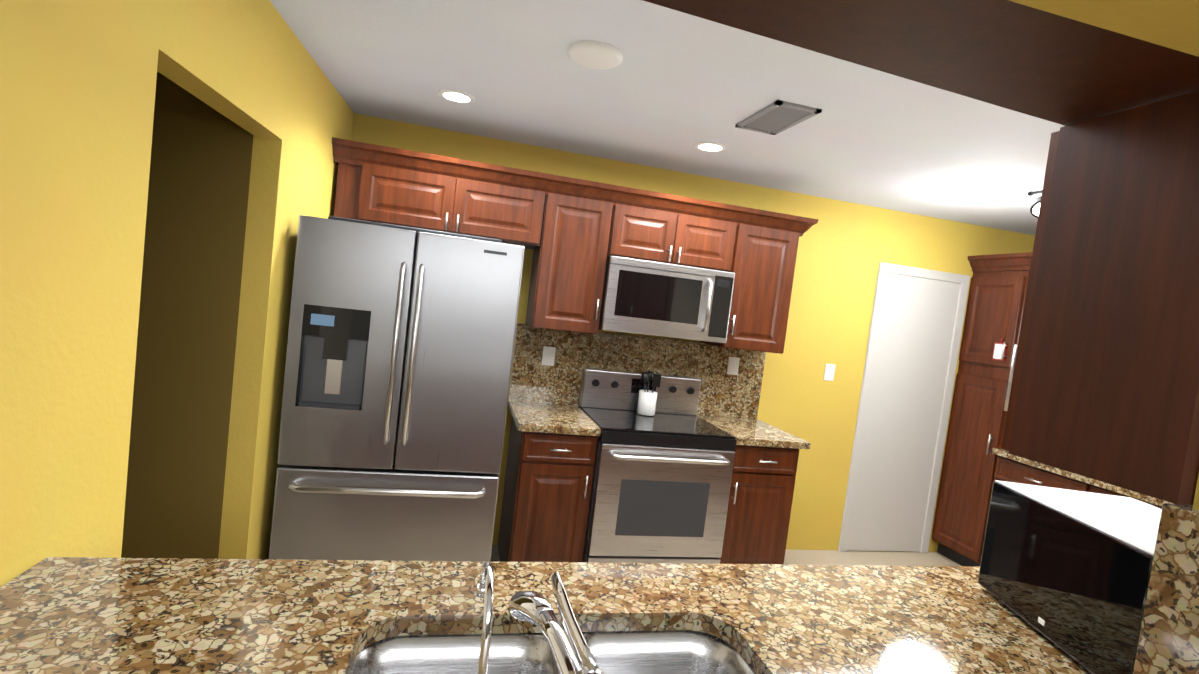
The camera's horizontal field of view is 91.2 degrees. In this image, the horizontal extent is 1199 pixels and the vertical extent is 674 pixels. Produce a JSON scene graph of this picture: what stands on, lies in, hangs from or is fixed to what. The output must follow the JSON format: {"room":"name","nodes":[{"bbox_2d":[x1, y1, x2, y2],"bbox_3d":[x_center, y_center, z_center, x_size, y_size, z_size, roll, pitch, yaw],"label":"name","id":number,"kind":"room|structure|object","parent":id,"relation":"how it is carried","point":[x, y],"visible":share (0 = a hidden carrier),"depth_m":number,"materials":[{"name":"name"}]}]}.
{"room":"kitchen","nodes":[
{"label":"kitchen","id":0,"kind":"room"},
{"bbox_2d":[0,0,353,586],"bbox_3d":[-0.915,0.227,0.008,0.404,2.440,7.258,6,3,-14],"label":"wall","id":1,"kind":"structure","parent":0,"point":[78,78],"depth_m":1.30,"materials":[{"name":"yellow paint"}]},
{"bbox_2d":[121,71,253,558],"bbox_3d":[-2.115,-0.037,2.166,1.449,2.440,0.161,6,3,-14],"label":"doorway","id":2,"kind":"structure","parent":0,"point":[198,188],"depth_m":2.20,"materials":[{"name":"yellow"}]},
{"bbox_2d":[270,0,1063,234],"bbox_3d":[1.033,-0.840,0.292,6.600,0.100,7.100,6,3,-14],"label":"ceiling","id":3,"kind":"structure","parent":0,"point":[672,89],"depth_m":2.47,"materials":[{"name":"white paint"}]},
{"bbox_2d":[438,89,474,103],"bbox_3d":[-0.669,-1.126,2.752,0.170,0.006,0.170,6,3,-14],"label":"recessed light","id":4,"kind":"object","parent":3,"relation":"in","point":[456,96],"visible":1,"depth_m":2.74,"materials":[{"name":"white paint"}]},
{"bbox_2d":[567,41,622,69],"bbox_3d":[-0.016,-1.004,2.102,0.200,0.022,0.200,6,3,-14],"label":"smoke detector","id":5,"kind":"object","parent":3,"relation":"attached to","point":[595,55],"visible":1,"depth_m":2.07,"materials":[{"name":"white paint"}]},
{"bbox_2d":[694,142,726,151],"bbox_3d":[0.582,-0.997,3.080,0.170,0.006,0.170,6,3,-14],"label":"recessed light","id":6,"kind":"object","parent":3,"relation":"in","point":[711,146],"visible":1,"depth_m":3.07,"materials":[{"name":"white paint"}]},
{"bbox_2d":[735,100,821,134],"bbox_3d":[0.762,-0.941,2.534,0.200,0.013,0.370,6,3,-14],"label":"ceiling vent","id":7,"kind":"object","parent":3,"relation":"in","point":[776,117],"visible":0.94,"depth_m":2.50,"materials":[{"name":"grey metal"}]},
{"bbox_2d":[643,0,1198,125],"bbox_3d":[0.035,-0.712,0.760,1.960,0.440,0.285,6,3,-14],"label":"soffit","id":8,"kind":"structure","parent":3,"relation":"attached to","point":[1035,62],"depth_m":0.88,"materials":[{"name":"brown wood"}]},
{"bbox_2d":[1027,190,1041,217],"bbox_3d":[2.251,-0.668,2.652,0.180,0.218,0.626,6,3,-14],"label":"spotlight","id":9,"kind":"object","parent":3,"relation":"attached to","point":[1034,209],"visible":0.17,"depth_m":2.87,"materials":[{"name":"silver metal"}]},
{"bbox_2d":[351,113,1034,551],"bbox_3d":[0.708,0.199,3.912,5.300,2.440,0.100,6,3,-14],"label":"wall","id":10,"kind":"structure","parent":0,"point":[845,249],"depth_m":4.03,"materials":[{"name":"yellow paint"}]},
{"bbox_2d":[334,153,547,248],"bbox_3d":[-0.855,-0.715,3.237,1.055,0.300,0.338,6,3,-14],"label":"upper cabinet","id":11,"kind":"object","parent":10,"relation":"attached to","point":[367,189],"depth_m":3.07,"materials":[{"name":"brown wood"}]},
{"bbox_2d":[525,189,615,333],"bbox_3d":[-0.183,-0.419,3.421,0.380,0.750,0.338,6,3,-14],"label":"upper cabinet","id":12,"kind":"object","parent":10,"relation":"attached to","point":[573,233],"depth_m":3.26,"materials":[{"name":"brown wood"}]},
{"bbox_2d":[509,323,765,418],"bbox_3d":[0.281,0.233,3.749,1.665,0.470,0.020,6,3,-14],"label":"backsplash","id":13,"kind":"structure","parent":10,"relation":"attached to","point":[722,391],"depth_m":3.71,"materials":[{"name":"stone"}]},
{"bbox_2d":[542,346,555,365],"bbox_3d":[-0.310,0.117,3.585,0.075,0.115,0.008,6,3,-14],"label":"electrical outlet","id":14,"kind":"object","parent":13,"relation":"attached to","point":[548,357],"visible":1,"depth_m":3.58,"materials":[{"name":"white plastic"}]},
{"bbox_2d":[727,357,739,374],"bbox_3d":[0.884,0.191,3.874,0.075,0.115,0.008,6,3,-14],"label":"electrical outlet","id":15,"kind":"object","parent":13,"relation":"attached to","point":[733,365],"visible":1,"depth_m":3.87,"materials":[{"name":"white plastic"}]},
{"bbox_2d":[612,197,739,276],"bbox_3d":[0.396,-0.584,3.544,0.755,0.300,0.338,6,3,-14],"label":"upper cabinet","id":16,"kind":"object","parent":10,"relation":"attached to","point":[655,233],"depth_m":3.38,"materials":[{"name":"brown wood"}]},
{"bbox_2d":[599,256,734,342],"bbox_3d":[0.363,-0.220,3.513,0.754,0.415,0.442,6,3,-14],"label":"over-the-range microwave","id":17,"kind":"object","parent":16,"relation":"attached to","point":[644,297],"visible":1,"depth_m":3.33,"materials":[{"name":"silver metal"}]},
{"bbox_2d":[700,221,803,353],"bbox_3d":[0.940,-0.301,3.696,0.415,0.750,0.338,6,3,-14],"label":"upper cabinet","id":18,"kind":"object","parent":10,"relation":"attached to","point":[766,256],"depth_m":3.53,"materials":[{"name":"brown wood"}]},
{"bbox_2d":[824,364,835,380],"bbox_3d":[1.596,0.244,4.069,0.075,0.115,0.008,6,3,-14],"label":"light switch","id":19,"kind":"object","parent":10,"relation":"attached to","point":[829,372],"visible":1,"depth_m":4.07,"materials":[{"name":"white plastic"}]},
{"bbox_2d":[838,262,969,552],"bbox_3d":[2.198,0.544,4.230,0.760,2.070,0.020,6,3,-14],"label":"door","id":20,"kind":"structure","parent":10,"relation":"attached to","point":[916,326],"depth_m":4.23,"materials":[{"name":"white paint"}]},
{"bbox_2d":[490,545,960,565],"bbox_3d":[0.735,1.679,0.434,6.600,0.100,7.100,6,3,-14],"label":"floor","id":21,"kind":"structure","parent":0,"point":[829,557],"depth_m":4.12,"materials":[{"name":"beige tile"}]},
{"bbox_2d":[269,215,524,560],"bbox_3d":[-0.967,0.387,2.917,0.920,1.785,0.931,6,3,-14],"label":"refrigerator","id":22,"kind":"object","parent":21,"relation":"on","point":[399,354],"visible":0.83,"depth_m":2.52,"materials":[{"name":"silver metal"}]},
{"bbox_2d":[498,416,597,561],"bbox_3d":[-0.312,0.902,3.338,0.398,0.870,0.656,6,3,-14],"label":"base cabinet","id":23,"kind":"object","parent":21,"relation":"on","point":[546,496],"visible":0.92,"depth_m":3.06,"materials":[{"name":"brown wood"}]},
{"bbox_2d":[508,400,600,435],"bbox_3d":[-0.274,0.449,3.312,0.428,0.040,0.648,6,3,-14],"label":"countertop","id":24,"kind":"structure","parent":23,"relation":"on","point":[551,418],"depth_m":3.16,"materials":[{"name":"stone"}]},
{"bbox_2d":[579,368,736,563],"bbox_3d":[0.280,0.827,3.408,0.760,1.150,0.722,6,3,-14],"label":"range","id":25,"kind":"object","parent":21,"relation":"on","point":[661,484],"visible":0.81,"depth_m":3.15,"materials":[{"name":"silver metal"}]},
{"bbox_2d":[637,371,660,415],"bbox_3d":[0.301,0.341,3.569,0.131,0.262,0.112,6,3,-14],"label":"utensil crock","id":26,"kind":"object","parent":25,"relation":"on","point":[647,401],"visible":1,"depth_m":3.53,"materials":[{"name":"white ceramic"}]},
{"bbox_2d":[719,445,798,563],"bbox_3d":[0.830,1.021,3.618,0.438,0.870,0.656,6,3,-14],"label":"base cabinet","id":27,"kind":"object","parent":21,"relation":"on","point":[760,504],"visible":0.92,"depth_m":3.33,"materials":[{"name":"brown wood"}]},
{"bbox_2d":[696,414,810,448],"bbox_3d":[0.899,0.572,3.601,0.473,0.040,0.648,6,3,-14],"label":"countertop","id":28,"kind":"structure","parent":27,"relation":"on","point":[750,432],"depth_m":3.45,"materials":[{"name":"stone"}]},
{"bbox_2d":[932,252,1032,565],"bbox_3d":[2.912,0.562,4.151,0.650,2.210,0.504,6,3,-14],"label":"pantry","id":29,"kind":"object","parent":21,"relation":"on","point":[993,321],"visible":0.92,"depth_m":4.10,"materials":[{"name":"brown wood"}]},
{"bbox_2d":[980,456,1083,563],"bbox_3d":[2.964,1.268,3.727,0.610,0.870,0.600,6,3,-14],"label":"base cabinet","id":30,"kind":"object","parent":21,"relation":"on","point":[1008,470],"depth_m":3.68,"materials":[{"name":"brown wood"}]},
{"bbox_2d":[992,448,1173,506],"bbox_3d":[3.130,0.861,3.143,0.648,0.040,1.744,6,3,-14],"label":"countertop","id":31,"kind":"structure","parent":30,"relation":"on","point":[1001,452],"depth_m":3.35,"materials":[{"name":"stone"}]},
{"bbox_2d":[1084,482,1161,508],"bbox_3d":[3.101,1.317,3.145,0.610,0.870,0.600,6,3,-14],"label":"base cabinet","id":32,"kind":"object","parent":21,"relation":"on","point":[1087,487],"depth_m":3.27,"materials":[{"name":"brown wood"}]},
{"bbox_3d":[1.007,1.175,1.270,4.280,0.870,0.880,6,3,-14],"label":"base cabinet","id":33,"kind":"object","parent":21,"relation":"on","visible":0},
{"bbox_2d":[0,557,257,673],"bbox_3d":[-0.781,0.543,0.577,0.390,0.040,1.380,6,3,-14],"label":"countertop","id":34,"kind":"structure","parent":33,"relation":"on","point":[77,615],"depth_m":1.04,"materials":[{"name":"stone"}]},
{"bbox_2d":[174,559,891,673],"bbox_3d":[0.011,0.626,0.772,1.250,0.040,1.380,6,3,-14],"label":"countertop","id":35,"kind":"structure","parent":33,"relation":"on","point":[284,616],"depth_m":1.22,"materials":[{"name":"stone"}]},
{"bbox_2d":[477,561,493,673],"bbox_3d":[-0.169,0.440,0.764,0.053,0.289,0.143,6,3,-14],"label":"filter faucet","id":36,"kind":"object","parent":35,"relation":"on","point":[485,588],"visible":1,"depth_m":0.71,"materials":[{"name":"silver metal"}]},
{"bbox_2d":[350,630,753,673],"bbox_3d":[-0.058,0.731,1.009,0.790,0.207,0.465,6,3,-14],"label":"sink","id":37,"kind":"object","parent":35,"relation":"in","point":[661,652],"visible":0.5,"depth_m":1.19,"materials":[{"name":"metal"}]},
{"bbox_2d":[508,571,604,673],"bbox_3d":[-0.066,0.461,0.824,0.060,0.264,0.274,5,4,-28],"label":"faucet","id":38,"kind":"object","parent":35,"relation":"on","point":[572,654],"visible":1,"depth_m":0.80,"materials":[{"name":"silver metal"}]},
{"bbox_2d":[770,564,983,673],"bbox_3d":[0.716,0.700,0.945,0.208,0.040,1.380,6,3,-14],"label":"countertop","id":39,"kind":"structure","parent":33,"relation":"on","point":[889,637],"depth_m":1.32,"materials":[{"name":"stone"}]},
{"bbox_2d":[838,565,1091,673],"bbox_3d":[1.920,0.806,1.581,2.442,0.040,0.716,6,3,-14],"label":"countertop","id":40,"kind":"structure","parent":33,"relation":"on","point":[962,612],"depth_m":1.41,"materials":[{"name":"stone"}]},
{"bbox_2d":[978,480,1161,673],"bbox_3d":[1.204,0.565,1.333,0.361,0.299,0.487,7,3,3],"label":"microwave","id":41,"kind":"object","parent":40,"relation":"on","point":[1067,571],"visible":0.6,"depth_m":1.30,"materials":[{"name":"black glass"}]},
{"bbox_2d":[1009,0,1198,510],"bbox_3d":[1.446,0.452,0.968,5.020,2.440,0.150,6,3,-14],"label":"wall","id":42,"kind":"structure","parent":0,"point":[1173,24],"depth_m":0.76,"materials":[{"name":"yellow paint"}]},
{"bbox_2d":[1002,90,1198,504],"bbox_3d":[1.322,-0.032,1.154,0.910,0.645,0.342,6,3,-14],"label":"upper cabinet","id":43,"kind":"object","parent":42,"relation":"attached to","point":[1103,383],"visible":1,"depth_m":1.01,"materials":[{"name":"brown wood"}]},
{"bbox_2d":[1133,503,1198,673],"bbox_3d":[2.353,0.638,1.199,3.060,0.438,0.192,6,3,-14],"label":"backsplash","id":44,"kind":"structure","parent":42,"relation":"attached to","point":[1168,642],"depth_m":0.89,"materials":[{"name":"stone"}]}
]}

